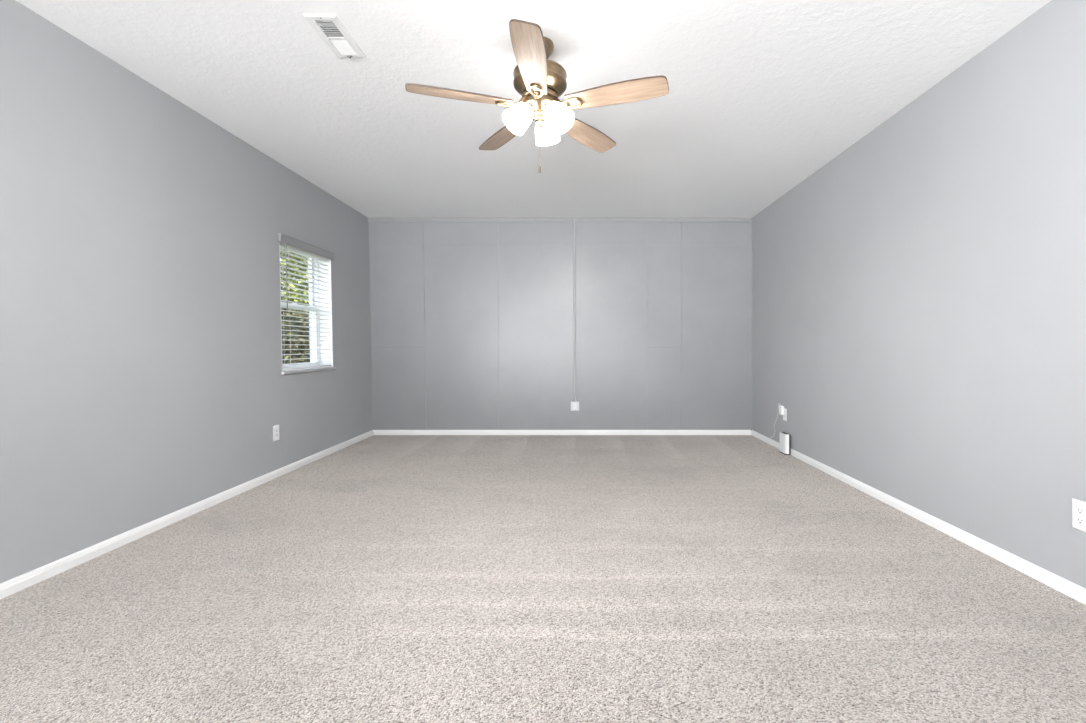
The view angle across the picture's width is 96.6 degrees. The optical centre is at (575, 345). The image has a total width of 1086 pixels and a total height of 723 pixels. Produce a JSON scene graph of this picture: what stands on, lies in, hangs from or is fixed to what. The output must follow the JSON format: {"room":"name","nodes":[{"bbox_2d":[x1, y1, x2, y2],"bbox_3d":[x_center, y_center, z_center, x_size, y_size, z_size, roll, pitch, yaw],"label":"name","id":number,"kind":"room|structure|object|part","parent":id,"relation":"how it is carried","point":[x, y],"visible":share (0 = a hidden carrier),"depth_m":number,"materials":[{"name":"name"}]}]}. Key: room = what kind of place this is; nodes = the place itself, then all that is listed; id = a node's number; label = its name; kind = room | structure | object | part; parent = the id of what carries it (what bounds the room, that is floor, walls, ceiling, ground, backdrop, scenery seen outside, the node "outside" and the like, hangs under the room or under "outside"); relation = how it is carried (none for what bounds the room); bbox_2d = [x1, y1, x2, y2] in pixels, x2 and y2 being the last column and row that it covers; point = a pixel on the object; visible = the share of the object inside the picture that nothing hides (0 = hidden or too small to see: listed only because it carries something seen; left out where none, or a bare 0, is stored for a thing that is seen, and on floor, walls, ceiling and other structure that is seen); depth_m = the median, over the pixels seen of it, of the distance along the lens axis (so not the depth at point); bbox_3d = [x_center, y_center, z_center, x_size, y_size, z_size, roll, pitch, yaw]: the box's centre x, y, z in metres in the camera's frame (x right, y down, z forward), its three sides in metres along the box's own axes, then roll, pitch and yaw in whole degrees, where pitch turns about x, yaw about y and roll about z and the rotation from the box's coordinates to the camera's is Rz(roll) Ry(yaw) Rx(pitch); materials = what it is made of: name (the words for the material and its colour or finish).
{"room":"empty room","nodes":[
{"label":"empty room","id":0,"kind":"room"},
{"bbox_2d":[0,0,372,583],"bbox_3d":[-2.419,-0.217,0.215,0.220,2.640,10.830,-1,0,0],"label":"wall","id":1,"kind":"structure","parent":0,"point":[142,382],"depth_m":2.52,"materials":[{"name":"grey paint"}]},
{"bbox_2d":[0,430,373,598],"bbox_3d":[-2.279,0.972,0.212,0.016,0.057,10.424,0,0,0],"label":"baseboard","id":2,"kind":"structure","parent":1,"relation":"attached to","point":[7,588],"depth_m":2.54,"materials":[{"name":"white paint"}]},
{"bbox_2d":[273,425,278,440],"bbox_3d":[-2.287,0.663,3.685,0.008,0.115,0.070,-1,0,0],"label":"wall outlet","id":3,"kind":"object","parent":1,"relation":"attached to","point":[276,427],"visible":1,"depth_m":3.68,"materials":[{"name":"white plastic"}]},
{"bbox_2d":[279,241,335,373],"bbox_3d":[-2.390,-0.318,4.177,0.202,1.084,0.828,-1,0,0],"label":"window","id":4,"kind":"structure","parent":1,"relation":"in","point":[328,345],"depth_m":4.55,"materials":[{"name":"white paint"}]},
{"bbox_3d":[-2.482,-0.583,4.175,0.026,0.520,0.738,-1,0,0],"label":"sash","id":5,"kind":"part","parent":4,"relation":"part of","materials":[{"name":"white plastic"}]},
{"bbox_3d":[-2.439,-0.092,4.175,0.026,0.544,0.738,-1,0,0],"label":"sash","id":6,"kind":"part","parent":4,"relation":"part of","materials":[{"name":"white plastic"}]},
{"bbox_3d":[-2.459,-0.328,4.175,0.065,1.062,0.800,-1,0,0],"label":"frame","id":7,"kind":"part","parent":4,"relation":"part of","materials":[{"name":"white plastic"}]},
{"bbox_2d":[278,233,334,369],"bbox_3d":[-2.325,-0.344,4.173,0.089,1.072,0.828,-1,0,0],"label":"window blind","id":8,"kind":"object","parent":4,"relation":"attached to","point":[287,242],"visible":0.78,"depth_m":4.12,"materials":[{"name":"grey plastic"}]},
{"bbox_3d":[-2.343,-0.315,3.905,0.053,0.992,0.002,-1,0,0],"label":"ladder cord","id":9,"kind":"part","parent":8,"relation":"part of","materials":[{"name":"white fabric"}]},
{"bbox_3d":[-2.354,-0.830,4.175,0.052,0.038,0.774,-1,0,0],"label":"head rail","id":10,"kind":"part","parent":8,"relation":"part of","materials":[{"name":"white plastic"}]},
{"bbox_3d":[-2.332,0.184,4.175,0.048,0.018,0.772,-1,0,0],"label":"rail","id":11,"kind":"part","parent":8,"relation":"part of","materials":[{"name":"white plastic"}]},
{"bbox_3d":[-2.343,-0.315,4.445,0.053,0.992,0.002,-1,0,0],"label":"ladder cord","id":12,"kind":"part","parent":8,"relation":"part of","materials":[{"name":"white fabric"}]},
{"bbox_3d":[-2.348,0.212,4.177,0.141,0.022,0.828,-1,0,0],"label":"sill","id":13,"kind":"part","parent":4,"relation":"part of","materials":[{"name":"white paint"}]},
{"bbox_2d":[16,0,1050,217],"bbox_3d":[-0.176,-1.540,0.215,4.913,0.200,11.030,0,0,0],"label":"ceiling","id":14,"kind":"structure","parent":0,"point":[762,95],"depth_m":2.66,"materials":[{"name":"white paint"}]},
{"bbox_2d":[303,14,365,57],"bbox_3d":[-1.115,-1.431,2.248,0.142,0.018,0.305,0,0,0],"label":"ceiling vent","id":15,"kind":"object","parent":14,"relation":"in","point":[329,27],"visible":1,"depth_m":2.23,"materials":[{"name":"white metal"}]},
{"bbox_2d":[405,19,668,172],"bbox_3d":[-0.172,-1.125,2.254,1.191,0.631,1.140,0,0,0],"label":"ceiling fan","id":16,"kind":"object","parent":14,"relation":"hanging from","point":[539,80],"visible":1,"depth_m":2.21,"materials":[{"name":"brown wood"}]},
{"bbox_3d":[-0.525,-1.138,2.192,0.470,0.006,0.131,0,12,-17],"label":"blade","id":17,"kind":"part","parent":16,"relation":"part of","materials":[{"name":"brown wood"}]},
{"bbox_3d":[-0.383,-1.138,2.603,0.131,0.006,0.470,-15,8,-34],"label":"blade","id":18,"kind":"part","parent":16,"relation":"part of","materials":[{"name":"brown wood"}]},
{"bbox_3d":[-0.300,-1.151,2.258,0.153,0.059,0.067,0,12,-17],"label":"blade arm","id":19,"kind":"part","parent":16,"relation":"part of","materials":[{"name":"gold metal"}]},
{"bbox_3d":[-0.253,-1.079,2.255,0.058,0.102,0.058,45,-20,-21],"label":"bulb","id":20,"kind":"part","parent":16,"relation":"part of","materials":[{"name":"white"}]},
{"bbox_3d":[-0.256,-1.075,2.253,0.126,0.117,0.126,45,-20,-21],"label":"lamp shade","id":21,"kind":"part","parent":16,"relation":"part of","materials":[{"name":"white glass"}]},
{"bbox_3d":[-0.177,-1.138,1.930,0.131,0.006,0.470,12,0,1],"label":"blade","id":22,"kind":"part","parent":16,"relation":"part of","materials":[{"name":"brown wood"}]},
{"bbox_3d":[-0.171,-1.151,2.164,0.067,0.059,0.153,12,0,1],"label":"blade arm","id":23,"kind":"part","parent":16,"relation":"part of","materials":[{"name":"gold metal"}]},
{"bbox_3d":[-0.149,-1.075,2.395,0.126,0.117,0.126,0,41,13],"label":"lamp shade","id":24,"kind":"part","parent":16,"relation":"part of","materials":[{"name":"white glass"}]},
{"bbox_3d":[-0.095,-1.079,2.245,0.058,0.102,0.058,-47,-25,26],"label":"bulb","id":25,"kind":"part","parent":16,"relation":"part of","materials":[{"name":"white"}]},
{"bbox_3d":[-0.092,-1.075,2.243,0.126,0.117,0.126,-47,-25,26],"label":"lamp shade","id":26,"kind":"part","parent":16,"relation":"part of","materials":[{"name":"white glass"}]},
{"bbox_3d":[-0.042,-1.151,2.259,0.153,0.059,0.067,0,-12,19],"label":"blade arm","id":27,"kind":"part","parent":16,"relation":"part of","materials":[{"name":"gold metal"}]},
{"bbox_3d":[0.052,-1.138,2.596,0.131,0.006,0.470,-15,-9,36],"label":"blade","id":28,"kind":"part","parent":16,"relation":"part of","materials":[{"name":"brown wood"}]},
{"bbox_3d":[0.179,-1.138,2.179,0.470,0.006,0.131,0,-12,19],"label":"blade","id":29,"kind":"part","parent":16,"relation":"part of","materials":[{"name":"brown wood"}]},
{"bbox_2d":[0,435,1085,722],"bbox_3d":[-0.151,1.060,0.215,4.863,0.120,11.030,0,0,0],"label":"floor","id":30,"kind":"structure","parent":0,"point":[376,578],"depth_m":1.88,"materials":[{"name":"beige carpet"}]},
{"bbox_2d":[780,432,790,454],"bbox_3d":[1.942,0.905,4.492,0.051,0.189,0.152,0,0,0],"label":"router","id":31,"kind":"object","parent":30,"relation":"on","point":[785,439],"visible":1,"depth_m":4.43,"materials":[{"name":"white plastic"}]},
{"bbox_2d":[369,222,750,429],"bbox_3d":[-0.202,-0.220,5.530,4.763,2.640,0.200,0,0,0],"label":"wall","id":32,"kind":"structure","parent":0,"point":[472,323],"depth_m":5.43,"materials":[{"name":"grey paint"}]},
{"bbox_2d":[368,218,751,221],"bbox_3d":[-0.202,-1.416,5.423,4.363,0.048,0.014,0,0,0],"label":"trim","id":33,"kind":"structure","parent":32,"relation":"attached to","point":[369,219],"depth_m":5.42,"materials":[{"name":"grey paint"}]},
{"bbox_2d":[373,430,750,434],"bbox_3d":[-0.151,0.972,5.424,4.263,0.057,0.012,0,0,0],"label":"baseboard","id":34,"kind":"structure","parent":32,"relation":"attached to","point":[376,432],"depth_m":5.42,"materials":[{"name":"white paint"}]},
{"bbox_2d":[573,217,575,401],"bbox_3d":[-0.018,-0.407,5.416,0.044,2.065,0.033,0,0,0],"label":"conduit","id":35,"kind":"object","parent":32,"relation":"attached to","point":[574,296],"visible":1,"depth_m":5.41,"materials":[{"name":"grey paint"}]},
{"bbox_2d":[571,402,578,410],"bbox_3d":[-0.011,0.672,5.401,0.094,0.100,0.058,0,0,0],"label":"outlet","id":36,"kind":"object","parent":32,"relation":"attached to","point":[574,405],"visible":1,"depth_m":5.38,"materials":[{"name":"white plastic"}]},
{"bbox_2d":[751,222,751,430],"bbox_3d":[1.972,-0.221,5.426,0.016,2.342,0.008,0,0,0],"label":"trim","id":37,"kind":"structure","parent":32,"relation":"attached to","point":[751,222],"depth_m":5.42,"materials":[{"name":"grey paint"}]},
{"bbox_2d":[752,0,1085,588],"bbox_3d":[2.080,-0.220,0.215,0.200,2.640,10.830,0,0,0],"label":"wall","id":38,"kind":"structure","parent":0,"point":[919,297],"depth_m":2.51,"materials":[{"name":"grey paint"}]},
{"bbox_2d":[770,403,783,443],"bbox_3d":[1.958,0.751,4.720,0.030,0.404,0.308,0,0,0],"label":"power adapter","id":39,"kind":"object","parent":38,"relation":"attached to","point":[781,408],"visible":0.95,"depth_m":4.59,"materials":[{"name":"white plastic"}]},
{"bbox_2d":[783,408,786,420],"bbox_3d":[1.976,0.648,4.572,0.008,0.115,0.070,0,0,0],"label":"wall outlet","id":40,"kind":"object","parent":38,"relation":"attached to","point":[785,409],"visible":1,"depth_m":4.55,"materials":[{"name":"white plastic"}]},
{"bbox_2d":[751,430,1085,604],"bbox_3d":[1.974,0.972,0.212,0.012,0.057,10.424,0,0,0],"label":"baseboard","id":41,"kind":"structure","parent":38,"relation":"attached to","point":[1050,579],"depth_m":2.47,"materials":[{"name":"white paint"}]},
{"bbox_2d":[1072,498,1085,531],"bbox_3d":[1.976,0.665,1.888,0.008,0.115,0.070,0,0,0],"label":"wall outlet","id":42,"kind":"object","parent":38,"relation":"attached to","point":[1078,507],"visible":1,"depth_m":1.89,"materials":[{"name":"white plastic"}]},
{"bbox_2d":[1076,517,1084,524],"bbox_3d":[1.974,0.684,1.888,0.003,0.024,0.034,0,0,0],"label":"receptacle","id":43,"kind":"object","parent":42,"relation":"attached to","point":[1079,520],"depth_m":1.89,"materials":[{"name":"white plastic"}]},
{"bbox_2d":[1076,507,1084,514],"bbox_3d":[1.974,0.645,1.888,0.003,0.024,0.034,0,0,0],"label":"receptacle","id":44,"kind":"object","parent":42,"relation":"attached to","point":[1079,510],"depth_m":1.89,"materials":[{"name":"white plastic"}]},
{"label":"outside","id":45,"kind":"structure","parent":0,"visible":0},
{"bbox_3d":[-9.620,1.350,9.000,14.000,0.100,22.000,0,0,0],"label":"ground","id":46,"kind":"structure","parent":45,"visible":0},
{"bbox_2d":[280,249,308,362],"bbox_3d":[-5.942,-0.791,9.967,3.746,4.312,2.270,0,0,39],"label":"tree","id":47,"kind":"object","parent":46,"relation":"on","point":[282,254],"visible":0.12,"depth_m":9.32,"materials":[{"name":"green plant"}]},
{"bbox_2d":[281,300,309,363],"bbox_3d":[-4.551,0.314,7.691,1.546,2.099,1.545,0,0,0],"label":"shrub","id":48,"kind":"object","parent":46,"relation":"on","point":[288,339],"visible":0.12,"depth_m":7.43,"materials":[{"name":"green plant"}]}
]}

